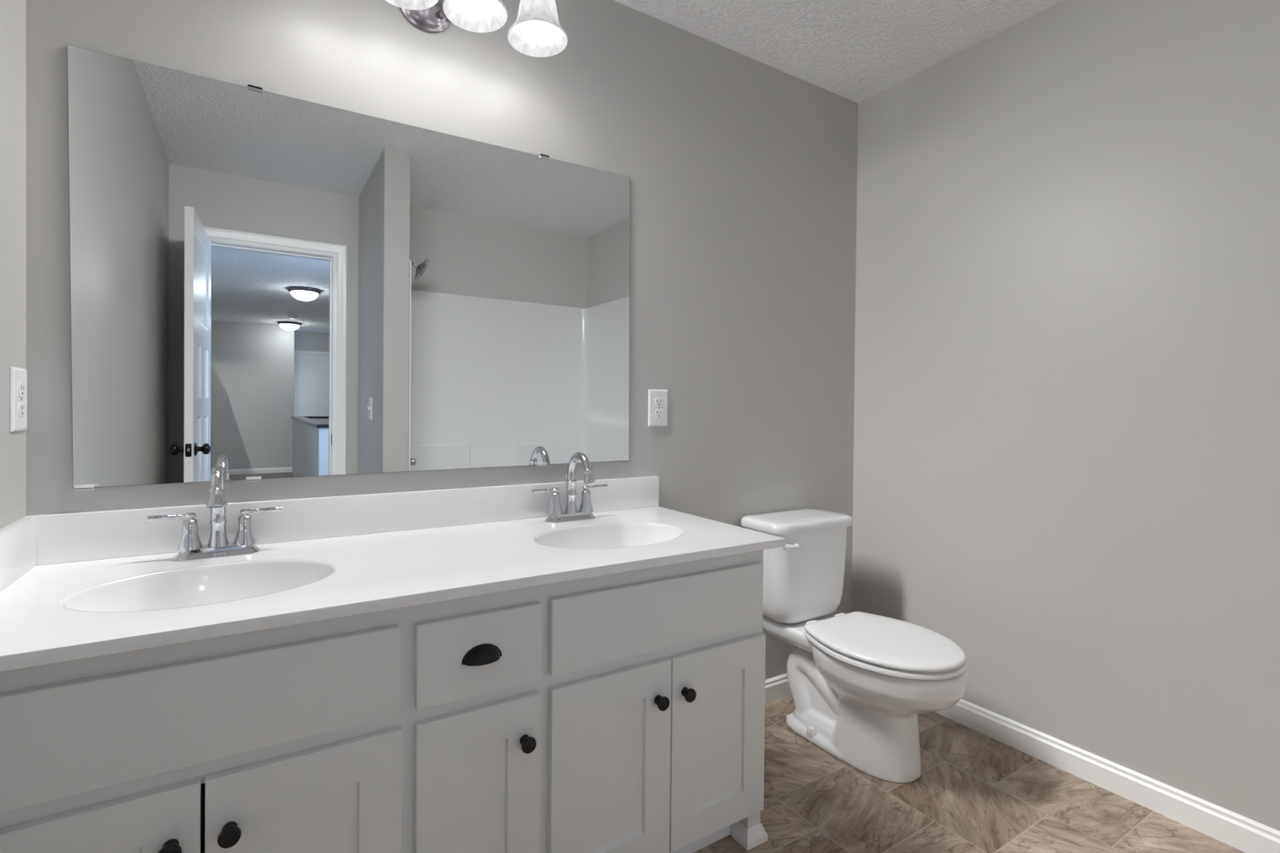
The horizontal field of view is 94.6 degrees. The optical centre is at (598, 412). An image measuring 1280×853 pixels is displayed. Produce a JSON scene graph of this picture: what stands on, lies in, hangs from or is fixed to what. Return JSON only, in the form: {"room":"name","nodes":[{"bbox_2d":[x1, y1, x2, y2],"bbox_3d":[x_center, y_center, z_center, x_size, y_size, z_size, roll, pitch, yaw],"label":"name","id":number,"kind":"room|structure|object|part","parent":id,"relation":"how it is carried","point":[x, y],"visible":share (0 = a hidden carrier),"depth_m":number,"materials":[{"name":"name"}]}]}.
{"room":"bathroom","nodes":[
{"label":"bathroom","id":0,"kind":"room"},
{"bbox_2d":[0,0,26,528],"bbox_3d":[-0.589,-0.093,0.101,0.120,2.440,2.474,0,1,-30],"label":"wall","id":1,"kind":"structure","parent":0,"point":[12,12],"depth_m":1.13,"materials":[{"name":"grey paint"}]},
{"bbox_2d":[9,366,26,431],"bbox_3d":[-1.132,-0.026,1.152,0.008,0.124,0.080,0,1,-30],"label":"outlet","id":2,"kind":"object","parent":1,"relation":"attached to","point":[18,376],"visible":1,"depth_m":1.14,"materials":[{"name":"white plastic"}]},
{"bbox_2d":[17,382,25,396],"bbox_3d":[-1.130,-0.045,1.153,0.002,0.028,0.034,0,1,-30],"label":"receptacle","id":3,"kind":"object","parent":2,"relation":"attached to","point":[21,385],"depth_m":1.15,"materials":[{"name":"white plastic"}]},
{"bbox_2d":[17,402,25,416],"bbox_3d":[-1.130,-0.006,1.154,0.002,0.028,0.034,0,1,-30],"label":"receptacle","id":4,"kind":"object","parent":2,"relation":"attached to","point":[21,406],"depth_m":1.15,"materials":[{"name":"white plastic"}]},
{"bbox_2d":[26,0,857,679],"bbox_3d":[-0.065,-0.105,1.913,2.860,2.440,0.120,0,1,-30],"label":"wall","id":5,"kind":"structure","parent":0,"point":[741,170],"depth_m":1.96,"materials":[{"name":"grey paint"}]},
{"bbox_2d":[24,475,658,565],"bbox_3d":[-0.482,0.262,1.591,1.576,0.101,0.020,0,1,-30],"label":"backsplash","id":6,"kind":"structure","parent":5,"relation":"attached to","point":[70,537],"depth_m":1.46,"materials":[{"name":"white stone"}]},
{"bbox_2d":[66,44,629,490],"bbox_3d":[-0.501,-0.306,1.578,1.400,0.940,0.010,0,1,-30],"label":"wall mirror","id":7,"kind":"object","parent":5,"relation":"attached to","point":[264,284],"visible":1,"depth_m":1.46,"materials":[{"name":"grey mirror"}]},
{"bbox_2d":[385,0,507,33],"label":"vanity light","id":8,"kind":"object","parent":5,"relation":"attached to","point":[433,16],"depth_m":1.55,"materials":[{"name":"white glass"}]},
{"bbox_3d":[-0.461,-1.084,1.405,0.162,0.140,0.162,0,1,-30],"label":"lamp shade","id":9,"kind":"part","parent":8,"relation":"part of","materials":[{"name":"white glass"}]},
{"bbox_3d":[-0.312,-1.083,1.493,0.162,0.140,0.162,0,1,-30],"label":"lamp shade","id":10,"kind":"part","parent":8,"relation":"part of","materials":[{"name":"white glass"}]},
{"bbox_2d":[506,0,568,57],"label":"vanity light","id":11,"kind":"object","parent":5,"relation":"attached to","point":[536,29],"depth_m":1.61,"materials":[{"name":"white glass"}]},
{"bbox_3d":[-0.163,-1.071,1.580,0.162,0.140,0.162,0,1,-30],"label":"lamp shade","id":12,"kind":"part","parent":11,"relation":"part of","materials":[{"name":"white glass"}]},
{"bbox_2d":[648,389,667,426],"bbox_3d":[0.202,-0.016,1.996,0.080,0.124,0.008,0,1,-30],"label":"outlet","id":13,"kind":"object","parent":5,"relation":"attached to","point":[657,398],"visible":1,"depth_m":1.99,"materials":[{"name":"white plastic"}]},
{"bbox_2d":[654,398,662,406],"bbox_3d":[0.204,-0.036,1.993,0.034,0.028,0.002,0,1,-30],"label":"receptacle","id":14,"kind":"object","parent":13,"relation":"attached to","point":[658,402],"depth_m":1.99,"materials":[{"name":"white plastic"}]},
{"bbox_2d":[654,409,662,417],"bbox_3d":[0.203,0.003,1.994,0.034,0.028,0.002,0,1,-30],"label":"receptacle","id":15,"kind":"object","parent":13,"relation":"attached to","point":[658,413],"depth_m":1.99,"materials":[{"name":"white plastic"}]},
{"bbox_2d":[764,673,791,704],"bbox_3d":[0.635,1.075,2.263,1.051,0.085,0.014,0,1,-30],"label":"baseboard","id":16,"kind":"structure","parent":5,"relation":"attached to","point":[776,688],"depth_m":2.29,"materials":[{"name":"white paint"}]},
{"bbox_2d":[613,0,1064,102],"bbox_3d":[0.573,-1.335,0.835,2.860,0.050,2.594,0,1,-30],"label":"ceiling","id":17,"kind":"structure","parent":0,"point":[855,51],"depth_m":2.03,"materials":[{"name":"white paint"}]},
{"bbox_2d":[693,695,1245,852],"bbox_3d":[0.537,1.155,0.881,2.860,0.050,2.539,0,1,-30],"label":"floor","id":18,"kind":"structure","parent":0,"point":[974,792],"depth_m":1.68,"materials":[{"name":"tile"}]},
{"bbox_2d":[0,522,768,852],"bbox_3d":[-0.353,0.728,1.360,1.565,0.779,0.558,0,1,-30],"label":"vanity cabinet","id":19,"kind":"object","parent":18,"relation":"on","point":[624,712],"visible":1,"depth_m":1.09,"materials":[{"name":"white paint"}]},
{"bbox_3d":[-0.754,0.800,0.843,0.304,0.456,0.018,0,1,-30],"label":"door","id":20,"kind":"part","parent":19,"relation":"part of","materials":[{"name":"white paint"}]},
{"bbox_3d":[-0.642,0.657,0.881,0.032,0.032,0.027,0,1,-30],"label":"knob","id":21,"kind":"part","parent":19,"relation":"part of","materials":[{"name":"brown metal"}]},
{"bbox_3d":[-0.576,0.657,0.920,0.032,0.032,0.027,0,1,-30],"label":"knob","id":22,"kind":"part","parent":19,"relation":"part of","materials":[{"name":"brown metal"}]},
{"bbox_3d":[-0.489,0.801,0.999,0.297,0.456,0.018,0,1,-30],"label":"door","id":23,"kind":"part","parent":19,"relation":"part of","materials":[{"name":"white paint"}]},
{"bbox_2d":[0,475,786,671],"bbox_3d":[-0.344,0.331,1.356,1.576,0.232,0.568,0,1,-30],"label":"countertop","id":24,"kind":"structure","parent":19,"relation":"on","point":[393,550],"depth_m":1.24,"materials":[{"name":"white stone"}]},
{"bbox_2d":[59,560,336,612],"bbox_3d":[-0.720,0.381,1.096,0.424,0.131,0.285,0,1,-30],"label":"basin","id":25,"kind":"object","parent":24,"relation":"in","point":[217,584],"depth_m":1.17,"materials":[{"name":"white ceramic"}]},
{"bbox_2d":[147,464,282,561],"bbox_3d":[-0.835,0.211,1.288,0.186,0.202,0.185,1,1,13],"label":"faucet","id":26,"kind":"object","parent":24,"relation":"on","point":[190,546],"visible":1,"depth_m":1.27,"materials":[{"name":"silver metal"}]},
{"bbox_3d":[-0.912,0.222,1.246,0.068,0.011,0.011,0,1,-30],"label":"lever","id":27,"kind":"part","parent":26,"relation":"part of","materials":[{"name":"silver metal"}]},
{"bbox_3d":[-0.878,0.253,1.266,0.047,0.076,0.047,0,1,-30],"label":"handle","id":28,"kind":"part","parent":26,"relation":"part of","materials":[{"name":"silver metal"}]},
{"bbox_3d":[-0.835,0.301,1.292,0.161,0.022,0.058,0,1,-30],"label":"plate","id":29,"kind":"part","parent":26,"relation":"part of","materials":[{"name":"silver metal"}]},
{"bbox_3d":[-0.807,0.202,1.246,0.041,0.182,0.147,0,1,-30],"label":"spout","id":30,"kind":"part","parent":26,"relation":"part of","materials":[{"name":"silver metal"}]},
{"bbox_3d":[-0.790,0.254,1.318,0.047,0.076,0.047,0,1,-30],"label":"handle","id":31,"kind":"part","parent":26,"relation":"part of","materials":[{"name":"silver metal"}]},
{"bbox_3d":[-0.756,0.221,1.337,0.068,0.011,0.011,0,1,-30],"label":"lever","id":32,"kind":"part","parent":26,"relation":"part of","materials":[{"name":"silver metal"}]},
{"bbox_2d":[531,452,607,523],"bbox_3d":[-0.083,0.214,1.730,0.186,0.202,0.185,1,1,13],"label":"faucet","id":33,"kind":"object","parent":24,"relation":"on","point":[571,513],"visible":1,"depth_m":1.72,"materials":[{"name":"silver metal"}]},
{"bbox_3d":[-0.160,0.224,1.688,0.068,0.011,0.011,0,1,-30],"label":"lever","id":34,"kind":"part","parent":33,"relation":"part of","materials":[{"name":"silver metal"}]},
{"bbox_3d":[-0.126,0.256,1.708,0.047,0.076,0.047,0,1,-30],"label":"handle","id":35,"kind":"part","parent":33,"relation":"part of","materials":[{"name":"silver metal"}]},
{"bbox_3d":[-0.083,0.304,1.734,0.161,0.022,0.058,0,1,-30],"label":"plate","id":36,"kind":"part","parent":33,"relation":"part of","materials":[{"name":"silver metal"}]},
{"bbox_3d":[-0.055,0.204,1.687,0.041,0.182,0.147,0,1,-30],"label":"spout","id":37,"kind":"part","parent":33,"relation":"part of","materials":[{"name":"silver metal"}]},
{"bbox_3d":[-0.039,0.256,1.759,0.047,0.076,0.047,0,1,-30],"label":"handle","id":38,"kind":"part","parent":33,"relation":"part of","materials":[{"name":"silver metal"}]},
{"bbox_3d":[-0.004,0.224,1.779,0.068,0.011,0.011,0,1,-30],"label":"lever","id":39,"kind":"part","parent":33,"relation":"part of","materials":[{"name":"silver metal"}]},
{"bbox_2d":[533,522,684,549],"bbox_3d":[0.032,0.383,1.538,0.424,0.131,0.285,0,1,-30],"label":"basin","id":40,"kind":"object","parent":24,"relation":"in","point":[600,535],"depth_m":1.66,"materials":[{"name":"white ceramic"}]},
{"bbox_3d":[-0.231,0.802,1.150,0.250,0.456,0.018,0,1,-30],"label":"door","id":41,"kind":"part","parent":19,"relation":"part of","materials":[{"name":"white paint"}]},
{"bbox_3d":[-0.229,0.468,1.147,0.251,0.157,0.018,0,1,-30],"label":"drawer","id":42,"kind":"part","parent":19,"relation":"part of","materials":[{"name":"white paint"}]},
{"bbox_3d":[-0.220,0.463,1.128,0.080,0.031,0.024,0,1,-30],"label":"cup pull","id":43,"kind":"part","parent":19,"relation":"part of","materials":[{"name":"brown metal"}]},
{"bbox_3d":[-0.143,0.659,1.175,0.032,0.032,0.027,0,1,-30],"label":"knob","id":44,"kind":"part","parent":19,"relation":"part of","materials":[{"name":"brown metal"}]},
{"bbox_3d":[0.030,0.803,1.304,0.308,0.456,0.018,0,1,-30],"label":"door","id":45,"kind":"part","parent":19,"relation":"part of","materials":[{"name":"white paint"}]},
{"bbox_3d":[0.143,0.660,1.342,0.032,0.032,0.027,0,1,-30],"label":"knob","id":46,"kind":"part","parent":19,"relation":"part of","materials":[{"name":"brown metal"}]},
{"bbox_3d":[0.210,0.660,1.382,0.032,0.032,0.027,0,1,-30],"label":"knob","id":47,"kind":"part","parent":19,"relation":"part of","materials":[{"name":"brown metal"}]},
{"bbox_3d":[0.296,0.804,1.460,0.302,0.456,0.018,0,1,-30],"label":"door","id":48,"kind":"part","parent":19,"relation":"part of","materials":[{"name":"white paint"}]},
{"bbox_3d":[-0.357,1.096,1.381,1.549,0.042,0.527,0,1,-30],"label":"moulding","id":49,"kind":"part","parent":19,"relation":"part of","materials":[{"name":"white paint"}]},
{"bbox_2d":[740,508,968,783],"bbox_3d":[0.854,0.753,1.981,0.412,0.739,0.695,0,1,-30],"label":"toilet","id":50,"kind":"object","parent":18,"relation":"on","point":[860,683],"visible":0.99,"depth_m":1.91,"materials":[{"name":"white ceramic"}]},
{"bbox_3d":[0.661,0.459,2.023,0.054,0.026,0.039,0,1,-30],"label":"flush lever","id":51,"kind":"part","parent":50,"relation":"part of","materials":[{"name":"white plastic"}]},
{"bbox_3d":[0.733,0.580,2.187,0.382,0.328,0.184,0,1,-30],"label":"tank","id":52,"kind":"part","parent":50,"relation":"part of","materials":[{"name":"white ceramic"}]},
{"bbox_3d":[0.735,0.398,2.185,0.412,0.037,0.214,0,1,-30],"label":"tank lid","id":53,"kind":"part","parent":50,"relation":"part of","materials":[{"name":"white ceramic"}]},
{"bbox_3d":[0.866,0.939,1.970,0.381,0.368,0.660,0,1,-30],"label":"bowl","id":54,"kind":"part","parent":50,"relation":"part of","materials":[{"name":"white ceramic"}]},
{"bbox_3d":[0.915,0.746,1.868,0.402,0.016,0.429,0,1,-30],"label":"seat","id":55,"kind":"part","parent":50,"relation":"part of","materials":[{"name":"white plastic"}]},
{"bbox_3d":[0.915,0.722,1.868,0.404,0.019,0.431,0,1,-30],"label":"seat lid","id":56,"kind":"part","parent":50,"relation":"part of","materials":[{"name":"white plastic"}]},
{"bbox_2d":[851,0,1279,831],"bbox_3d":[1.773,-0.085,1.489,0.120,2.440,2.474,0,1,-30],"label":"wall","id":57,"kind":"structure","parent":0,"point":[1066,460],"depth_m":1.81,"materials":[{"name":"grey paint"}]},
{"bbox_2d":[934,698,1279,852],"bbox_3d":[1.467,1.086,1.870,0.014,0.085,1.535,0,1,-30],"label":"baseboard","id":58,"kind":"structure","parent":57,"relation":"attached to","point":[1246,835],"depth_m":1.73,"materials":[{"name":"white paint"}]}
]}

